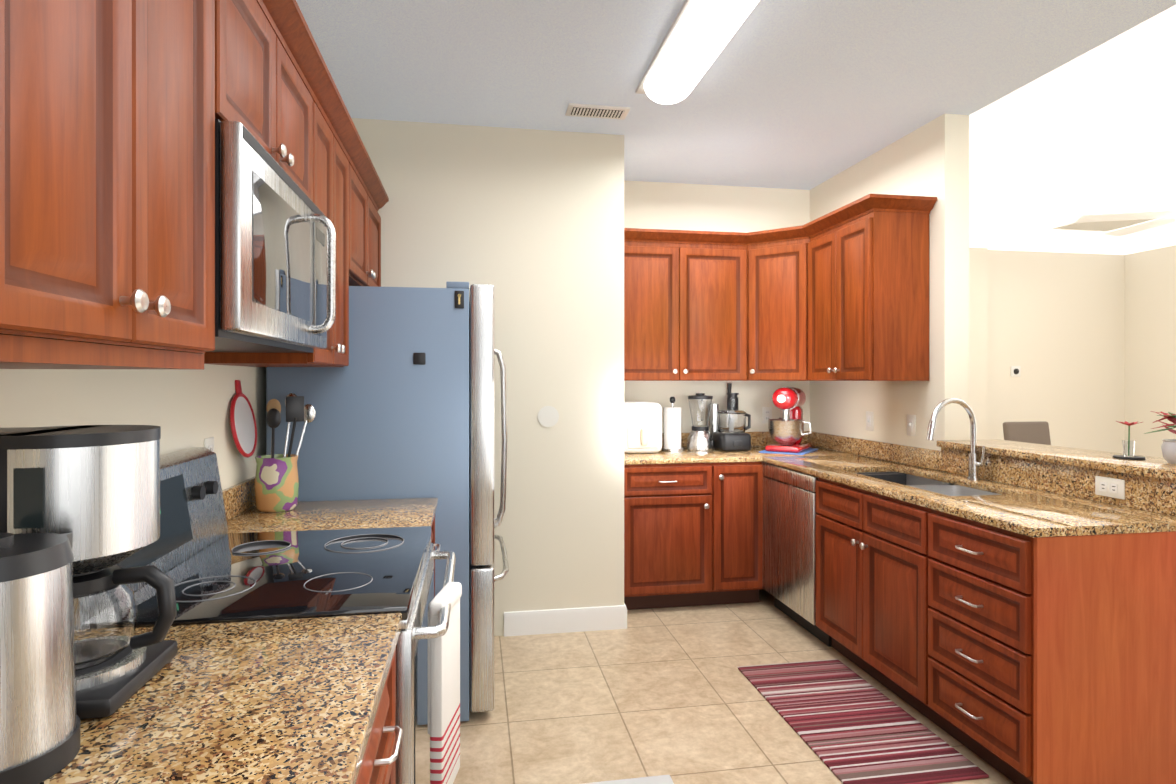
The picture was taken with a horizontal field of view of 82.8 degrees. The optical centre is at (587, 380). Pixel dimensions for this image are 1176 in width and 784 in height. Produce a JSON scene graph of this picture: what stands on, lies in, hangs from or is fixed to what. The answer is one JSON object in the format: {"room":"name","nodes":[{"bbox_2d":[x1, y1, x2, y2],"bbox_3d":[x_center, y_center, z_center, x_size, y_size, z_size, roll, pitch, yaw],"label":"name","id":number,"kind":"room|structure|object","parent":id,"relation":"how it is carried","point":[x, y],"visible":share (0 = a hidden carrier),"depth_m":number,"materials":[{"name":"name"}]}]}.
{"room":"kitchen","nodes":[
{"label":"kitchen","id":0,"kind":"room"},
{"bbox_2d":[0,364,265,489],"bbox_3d":[-1.064,0.007,0.993,0.120,2.740,6.800,0,0,-10],"label":"wall","id":1,"kind":"structure","parent":0,"point":[183,409],"depth_m":1.74,"materials":[{"name":"beige paint"}]},
{"bbox_2d":[0,0,227,359],"bbox_3d":[-0.813,-0.501,0.918,0.340,0.899,0.623,0,0,-10],"label":"upper cabinet","id":2,"kind":"object","parent":1,"relation":"attached to","point":[112,112],"depth_m":0.90,"materials":[{"name":"brown wood"}]},
{"bbox_2d":[204,437,213,451],"bbox_3d":[-1.185,0.236,2.089,0.009,0.116,0.072,0,0,-10],"label":"outlet","id":3,"kind":"object","parent":1,"relation":"attached to","point":[209,443],"visible":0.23,"depth_m":2.08,"materials":[{"name":"white plastic"}]},
{"bbox_2d":[222,476,255,519],"bbox_3d":[-0.971,0.412,0.877,0.020,0.099,3.338,0,0,-10],"label":"backsplash","id":4,"kind":"structure","parent":1,"relation":"attached to","point":[240,497],"depth_m":2.30,"materials":[{"name":"brown stone"}]},
{"bbox_2d":[184,68,351,367],"bbox_3d":[-1.043,-0.502,2.267,0.340,0.899,0.575,0,0,-10],"label":"upper cabinet","id":5,"kind":"object","parent":1,"relation":"attached to","point":[335,130],"depth_m":2.31,"materials":[{"name":"brown wood"}]},
{"bbox_2d":[228,0,319,208],"bbox_3d":[-0.930,-0.725,1.604,0.340,0.452,0.761,0,0,-10],"label":"upper cabinet","id":6,"kind":"object","parent":1,"relation":"attached to","point":[274,71],"depth_m":1.64,"materials":[{"name":"brown wood"}]},
{"bbox_2d":[205,119,335,352],"bbox_3d":[-0.879,-0.290,1.613,0.447,0.412,0.756,0,0,-10],"label":"microwave","id":7,"kind":"object","parent":6,"relation":"attached to","point":[275,262],"visible":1,"depth_m":1.44,"materials":[{"name":"silver metal"}]},
{"bbox_2d":[352,132,383,286],"bbox_3d":[-1.168,-0.689,2.997,0.340,0.527,0.895,0,0,-10],"label":"upper cabinet","id":8,"kind":"object","parent":1,"relation":"attached to","point":[367,198],"depth_m":2.97,"materials":[{"name":"brown wood"}]},
{"bbox_2d":[748,240,803,380],"bbox_3d":[1.200,-0.429,4.227,0.275,0.846,0.275,0,0,-10],"label":"upper cabinet","id":9,"kind":"object","parent":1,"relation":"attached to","point":[775,267],"depth_m":4.22,"materials":[{"name":"brown wood"}]},
{"bbox_2d":[351,118,623,635],"bbox_3d":[-0.688,0.004,4.030,1.644,2.740,0.940,0,0,-10],"label":"wall","id":10,"kind":"structure","parent":0,"point":[528,224],"depth_m":3.62,"materials":[{"name":"beige paint"}]},
{"bbox_2d":[538,406,558,426],"bbox_3d":[-0.216,0.194,3.631,0.116,0.116,0.005,0,0,-10],"label":"cover plate","id":11,"kind":"object","parent":10,"relation":"attached to","point":[548,416],"visible":1,"depth_m":3.63,"materials":[{"name":"white plastic"}]},
{"bbox_2d":[504,603,626,636],"bbox_3d":[-0.134,1.310,3.739,0.678,0.128,0.206,0,0,-10],"label":"baseboard","id":12,"kind":"structure","parent":10,"relation":"attached to","point":[548,621],"depth_m":3.64,"materials":[{"name":"white paint"}]},
{"bbox_2d":[624,228,747,380],"bbox_3d":[0.555,-0.478,4.419,0.934,0.952,0.339,0,0,-10],"label":"upper cabinet","id":13,"kind":"object","parent":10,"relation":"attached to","point":[686,291],"depth_m":4.26,"materials":[{"name":"brown wood"}]},
{"bbox_2d":[624,180,809,432],"bbox_3d":[0.884,0.003,4.714,1.686,2.740,0.120,0,0,-10],"label":"wall","id":14,"kind":"structure","parent":0,"point":[678,206],"depth_m":4.65,"materials":[{"name":"beige paint"}]},
{"bbox_2d":[662,431,807,445],"bbox_3d":[0.817,0.408,4.630,1.521,0.100,0.020,0,0,-10],"label":"backsplash","id":15,"kind":"structure","parent":14,"relation":"attached to","point":[757,438],"depth_m":4.69,"materials":[{"name":"brown stone"}]},
{"bbox_2d":[762,407,771,422],"bbox_3d":[1.268,0.243,4.714,0.072,0.116,0.009,0,0,-10],"label":"outlet","id":16,"kind":"object","parent":14,"relation":"attached to","point":[766,413],"visible":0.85,"depth_m":4.71,"materials":[{"name":"white plastic"}]},
{"bbox_2d":[748,225,803,243],"bbox_3d":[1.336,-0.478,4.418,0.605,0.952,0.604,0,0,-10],"label":"crown molding","id":17,"kind":"structure","parent":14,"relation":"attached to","point":[796,232],"depth_m":4.19,"materials":[{"name":"brown wood"}]},
{"bbox_2d":[453,589,1014,783],"bbox_3d":[2.675,1.405,2.597,8.390,0.060,8.700,0,0,-10],"label":"floor","id":18,"kind":"structure","parent":0,"point":[675,695],"depth_m":2.80,"materials":[{"name":"tile"}]},
{"bbox_2d":[116,447,461,783],"bbox_3d":[-0.715,0.786,1.664,0.787,1.180,0.757,0,0,-10],"label":"range","id":19,"kind":"object","parent":18,"relation":"on","point":[206,562],"visible":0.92,"depth_m":1.58,"materials":[{"name":"black glass"}]},
{"bbox_2d":[428,582,461,783],"bbox_3d":[-0.345,0.748,1.614,0.075,0.477,0.170,0,0,-10],"label":"towel","id":20,"kind":"object","parent":19,"relation":"hanging from","point":[443,651],"depth_m":1.56,"materials":[{"name":"fabric"}]},
{"bbox_2d":[355,744,370,783],"bbox_3d":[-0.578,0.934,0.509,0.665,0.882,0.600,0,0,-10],"label":"base cabinet","id":21,"kind":"object","parent":18,"relation":"on","point":[365,768],"depth_m":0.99,"materials":[{"name":"brown wood"}]},
{"bbox_2d":[367,628,402,783],"bbox_3d":[-0.668,0.933,1.034,0.665,0.882,0.465,0,0,-10],"label":"base cabinet","id":22,"kind":"object","parent":18,"relation":"on","point":[385,745],"depth_m":1.17,"materials":[{"name":"brown wood"}]},
{"bbox_2d":[39,613,401,783],"bbox_3d":[-0.535,0.477,0.280,0.678,0.030,2.015,0,0,-10],"label":"countertop","id":23,"kind":"structure","parent":22,"relation":"on","point":[286,701],"depth_m":0.93,"materials":[{"name":"beige stone"}]},
{"bbox_2d":[0,532,79,783],"bbox_3d":[-0.707,0.323,0.748,0.181,0.276,0.282,0,0,-10],"label":"kettle","id":24,"kind":"object","parent":23,"relation":"on","point":[39,730],"visible":1,"depth_m":0.77,"materials":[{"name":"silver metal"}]},
{"bbox_2d":[0,425,177,718],"bbox_3d":[-0.801,0.267,0.990,0.347,0.388,0.223,0,0,-10],"label":"coffee maker","id":25,"kind":"object","parent":23,"relation":"on","point":[94,490],"visible":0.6,"depth_m":0.95,"materials":[{"name":"black plastic"}]},
{"bbox_2d":[266,281,508,720],"bbox_3d":[-0.841,0.489,3.054,0.933,1.772,0.898,0,0,-10],"label":"fridge","id":26,"kind":"object","parent":18,"relation":"on","point":[402,403],"visible":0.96,"depth_m":2.64,"materials":[{"name":"blue metal"}]},
{"bbox_2d":[431,508,438,596],"bbox_3d":[-0.885,0.932,2.306,0.665,0.882,0.545,0,0,-10],"label":"base cabinet","id":27,"kind":"object","parent":18,"relation":"on","point":[432,521],"depth_m":2.58,"materials":[{"name":"brown wood"}]},
{"bbox_2d":[227,498,437,533],"bbox_3d":[-0.881,0.475,2.306,0.678,0.030,0.551,0,0,-10],"label":"countertop","id":28,"kind":"structure","parent":27,"relation":"on","point":[405,512],"depth_m":2.26,"materials":[{"name":"beige stone"}]},
{"bbox_2d":[230,380,315,511],"bbox_3d":[-1.114,0.228,2.360,0.247,0.463,0.230,0,0,-10],"label":"utensil crock","id":29,"kind":"object","parent":28,"relation":"on","point":[276,485],"visible":1,"depth_m":2.34,"materials":[{"name":"ceramic"}]},
{"bbox_2d":[582,775,673,783],"bbox_3d":[0.079,1.369,1.966,0.520,0.014,0.610,0,0,-10],"label":"mat","id":30,"kind":"object","parent":18,"relation":"on","point":[663,779],"visible":0.88,"depth_m":2.27,"materials":[{"name":"white fabric"}]},
{"bbox_2d":[624,462,715,609],"bbox_3d":[0.407,0.931,4.243,0.581,0.884,0.630,0,0,-10],"label":"base cabinet","id":31,"kind":"object","parent":18,"relation":"on","point":[670,507],"depth_m":3.95,"materials":[{"name":"brown wood"}]},
{"bbox_2d":[624,446,843,461],"bbox_3d":[0.880,0.473,4.325,1.542,0.030,0.643,0,0,-10],"label":"countertop","id":32,"kind":"structure","parent":31,"relation":"on","point":[716,455],"depth_m":4.10,"materials":[{"name":"beige stone"}]},
{"bbox_2d":[624,401,661,453],"bbox_3d":[0.323,0.296,4.287,0.270,0.323,0.355,0,0,-10],"label":"toaster","id":33,"kind":"object","parent":32,"relation":"on","point":[642,426],"visible":0.9,"depth_m":4.16,"materials":[{"name":"white plastic"}]},
{"bbox_2d":[661,397,683,450],"bbox_3d":[0.560,0.280,4.416,0.150,0.354,0.150,0,0,-10],"label":"paper towel holder","id":34,"kind":"object","parent":32,"relation":"on","point":[672,427],"visible":1,"depth_m":4.36,"materials":[{"name":"white paper"}]},
{"bbox_2d":[687,393,713,450],"bbox_3d":[0.746,0.269,4.451,0.181,0.376,0.207,0,0,-10],"label":"blender","id":35,"kind":"object","parent":32,"relation":"on","point":[700,437],"visible":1,"depth_m":4.38,"materials":[{"name":"silver metal"}]},
{"bbox_2d":[710,383,750,450],"bbox_3d":[0.961,0.237,4.474,0.234,0.442,0.331,0,0,-10],"label":"food processor","id":36,"kind":"object","parent":32,"relation":"on","point":[728,428],"visible":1,"depth_m":4.35,"materials":[{"name":"black plastic"}]},
{"bbox_2d":[759,387,817,454],"bbox_3d":[1.321,0.248,4.342,0.301,0.419,0.390,0,0,32],"label":"stand mixer","id":37,"kind":"object","parent":32,"relation":"on","point":[786,432],"visible":1,"depth_m":4.22,"materials":[{"name":"red metal"}]},
{"bbox_2d":[716,458,759,604],"bbox_3d":[0.859,0.931,4.320,0.336,0.884,0.630,0,0,-10],"label":"base cabinet","id":38,"kind":"object","parent":18,"relation":"on","point":[738,482],"depth_m":4.01,"materials":[{"name":"brown wood"}]},
{"bbox_2d":[760,458,839,633],"bbox_3d":[1.415,0.932,3.790,0.622,0.883,0.634,0,0,-10],"label":"dishwasher","id":39,"kind":"object","parent":18,"relation":"on","point":[789,498],"depth_m":3.69,"materials":[{"name":"metal"}]},
{"bbox_2d":[737,659,988,783],"bbox_3d":[1.051,1.369,2.746,0.520,0.010,0.980,0,0,-10],"label":"rug","id":40,"kind":"object","parent":18,"relation":"on","point":[848,725],"visible":1,"depth_m":2.62,"materials":[{"name":"fabric"}]},
{"bbox_2d":[812,514,923,714],"bbox_3d":[1.551,1.035,3.055,0.640,0.679,0.856,0,0,-10],"label":"base cabinet","id":41,"kind":"object","parent":18,"relation":"on","point":[868,580],"depth_m":2.95,"materials":[{"name":"brown wood"}]},
{"bbox_2d":[1003,421,1050,444],"bbox_3d":[4.080,0.874,5.922,0.460,0.997,0.528,0,0,-10],"label":"chair","id":42,"kind":"object","parent":18,"relation":"on","point":[1037,432],"visible":0.1,"depth_m":6.11,"materials":[{"name":"brown fabric"}]},
{"bbox_2d":[920,502,1175,783],"bbox_3d":[1.664,0.933,2.396,0.640,0.884,0.478,0,0,-10],"label":"base cabinet","id":43,"kind":"object","parent":18,"relation":"on","point":[1007,608],"depth_m":2.16,"materials":[{"name":"brown wood"}]},
{"bbox_2d":[764,454,1175,537],"bbox_3d":[1.542,0.474,3.110,0.645,0.030,1.974,0,0,-10],"label":"countertop","id":44,"kind":"structure","parent":43,"relation":"on","point":[1045,514],"depth_m":2.52,"materials":[{"name":"beige stone"}]},
{"bbox_2d":[840,470,951,525],"bbox_3d":[1.516,0.583,3.353,0.376,0.212,0.433,0,0,-10],"label":"sink","id":45,"kind":"object","parent":44,"relation":"in","point":[860,504],"depth_m":3.11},
{"bbox_2d":[884,482,1007,541],"bbox_3d":[1.593,0.584,2.897,0.376,0.212,0.433,0,0,-10],"label":"sink","id":46,"kind":"object","parent":44,"relation":"in","point":[900,517],"depth_m":2.82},
{"bbox_2d":[924,398,987,477],"bbox_3d":[1.681,0.269,3.067,0.295,0.381,0.090,0,0,-10],"label":"faucet","id":47,"kind":"object","parent":44,"relation":"on","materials":[{"name":"metal"}]},
{"bbox_2d":[1113,421,1144,459],"bbox_3d":[2.111,0.230,2.601,0.100,0.145,0.100,0,0,-10],"label":"plant","id":48,"kind":"object","parent":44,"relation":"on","point":[1128,449],"visible":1,"depth_m":2.59,"materials":[{"name":"green plant"}]},
{"bbox_2d":[1144,411,1175,463],"bbox_3d":[2.177,0.197,2.440,0.200,0.211,0.185,0,0,-10],"label":"poinsettia","id":49,"kind":"object","parent":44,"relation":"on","point":[1168,447],"visible":1,"depth_m":2.44,"materials":[{"name":"ceramic"}]},
{"bbox_2d":[296,0,1175,254],"bbox_3d":[2.724,-1.395,2.602,8.290,0.060,8.700,0,0,-10],"label":"ceiling","id":50,"kind":"structure","parent":0,"point":[799,94],"depth_m":3.10,"materials":[{"name":"white paint"}]},
{"bbox_2d":[565,103,629,119],"bbox_3d":[0.048,-1.357,3.363,0.310,0.016,0.140,0,0,-10],"label":"ceiling vent","id":51,"kind":"object","parent":50,"relation":"in","point":[596,111],"visible":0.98,"depth_m":3.34,"materials":[{"name":"white plastic"}]},
{"bbox_2d":[635,0,759,104],"bbox_3d":[0.447,-1.314,2.538,0.250,0.100,1.220,0,0,-10],"label":"light fixture","id":52,"kind":"object","parent":50,"relation":"attached to","point":[698,37],"visible":1,"depth_m":2.56,"materials":[{"name":"white plastic"}]},
{"bbox_2d":[1053,212,1157,231],"bbox_3d":[4.477,-1.361,5.732,0.560,0.016,0.560,0,0,-10],"label":"ceiling vent","id":53,"kind":"object","parent":50,"relation":"in","point":[1105,226],"visible":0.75,"depth_m":5.80,"materials":[{"name":"white metal"}]},
{"bbox_2d":[1074,210,1175,236],"bbox_3d":[3.873,-1.137,4.249,1.286,0.460,1.265,0,0,-10],"label":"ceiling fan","id":54,"kind":"object","parent":50,"relation":"hanging from","point":[1165,217],"visible":1,"depth_m":4.36,"materials":[{"name":"white"}]},
{"bbox_2d":[810,113,968,450],"bbox_3d":[1.773,0.004,4.100,0.140,2.740,1.390,0,0,-10],"label":"wall","id":55,"kind":"structure","parent":0,"point":[930,159],"depth_m":3.52,"materials":[{"name":"beige paint"}]},
{"bbox_2d":[804,194,931,380],"bbox_3d":[1.574,-0.477,3.812,0.340,0.952,0.670,0,0,-10],"label":"upper cabinet","id":56,"kind":"object","parent":55,"relation":"attached to","point":[866,261],"depth_m":3.51,"materials":[{"name":"brown wood"}]},
{"bbox_2d":[866,411,872,430],"bbox_3d":[1.703,0.243,4.043,0.018,0.116,0.072,0,0,-10],"label":"light switch","id":57,"kind":"object","parent":55,"relation":"attached to","point":[869,421],"visible":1,"depth_m":4.04,"materials":[{"name":"white plastic"}]},
{"bbox_2d":[907,415,915,435],"bbox_3d":[1.769,0.244,3.658,0.018,0.116,0.072,0,0,-10],"label":"outlet","id":58,"kind":"object","parent":55,"relation":"attached to","point":[911,425],"visible":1,"depth_m":3.65,"materials":[{"name":"white plastic"}]},
{"bbox_2d":[808,431,1175,513],"bbox_3d":[1.796,0.397,3.480,0.020,0.123,2.618,0,0,-10],"label":"backsplash","id":59,"kind":"structure","parent":55,"relation":"attached to","point":[1142,491],"depth_m":2.80,"materials":[{"name":"brown stone"}]},
{"bbox_2d":[1095,476,1124,499],"bbox_3d":[1.950,0.398,2.492,0.009,0.072,0.116,0,0,-10],"label":"outlet","id":60,"kind":"object","parent":59,"relation":"attached to","point":[1110,487],"visible":1,"depth_m":2.49,"materials":[{"name":"white plastic"}]},
{"bbox_2d":[969,247,1124,452],"bbox_3d":[3.641,0.000,6.889,4.680,2.740,0.200,0,0,-10],"label":"wall","id":61,"kind":"structure","parent":0,"point":[1051,325],"depth_m":6.97,"materials":[{"name":"white paint"}]},
{"bbox_2d":[1011,366,1020,376],"bbox_3d":[4.498,-0.100,7.006,0.110,0.110,0.018,0,0,-10],"label":"thermostat","id":62,"kind":"object","parent":61,"relation":"attached to","point":[1015,371],"visible":1,"depth_m":7.00,"materials":[{"name":"white plastic"}]},
{"bbox_2d":[1125,245,1175,457],"bbox_3d":[6.598,0.004,3.113,0.120,2.740,8.400,0,0,-10],"label":"wall","id":63,"kind":"structure","parent":0,"point":[1150,330],"depth_m":6.97,"materials":[{"name":"white paint"}]}
]}

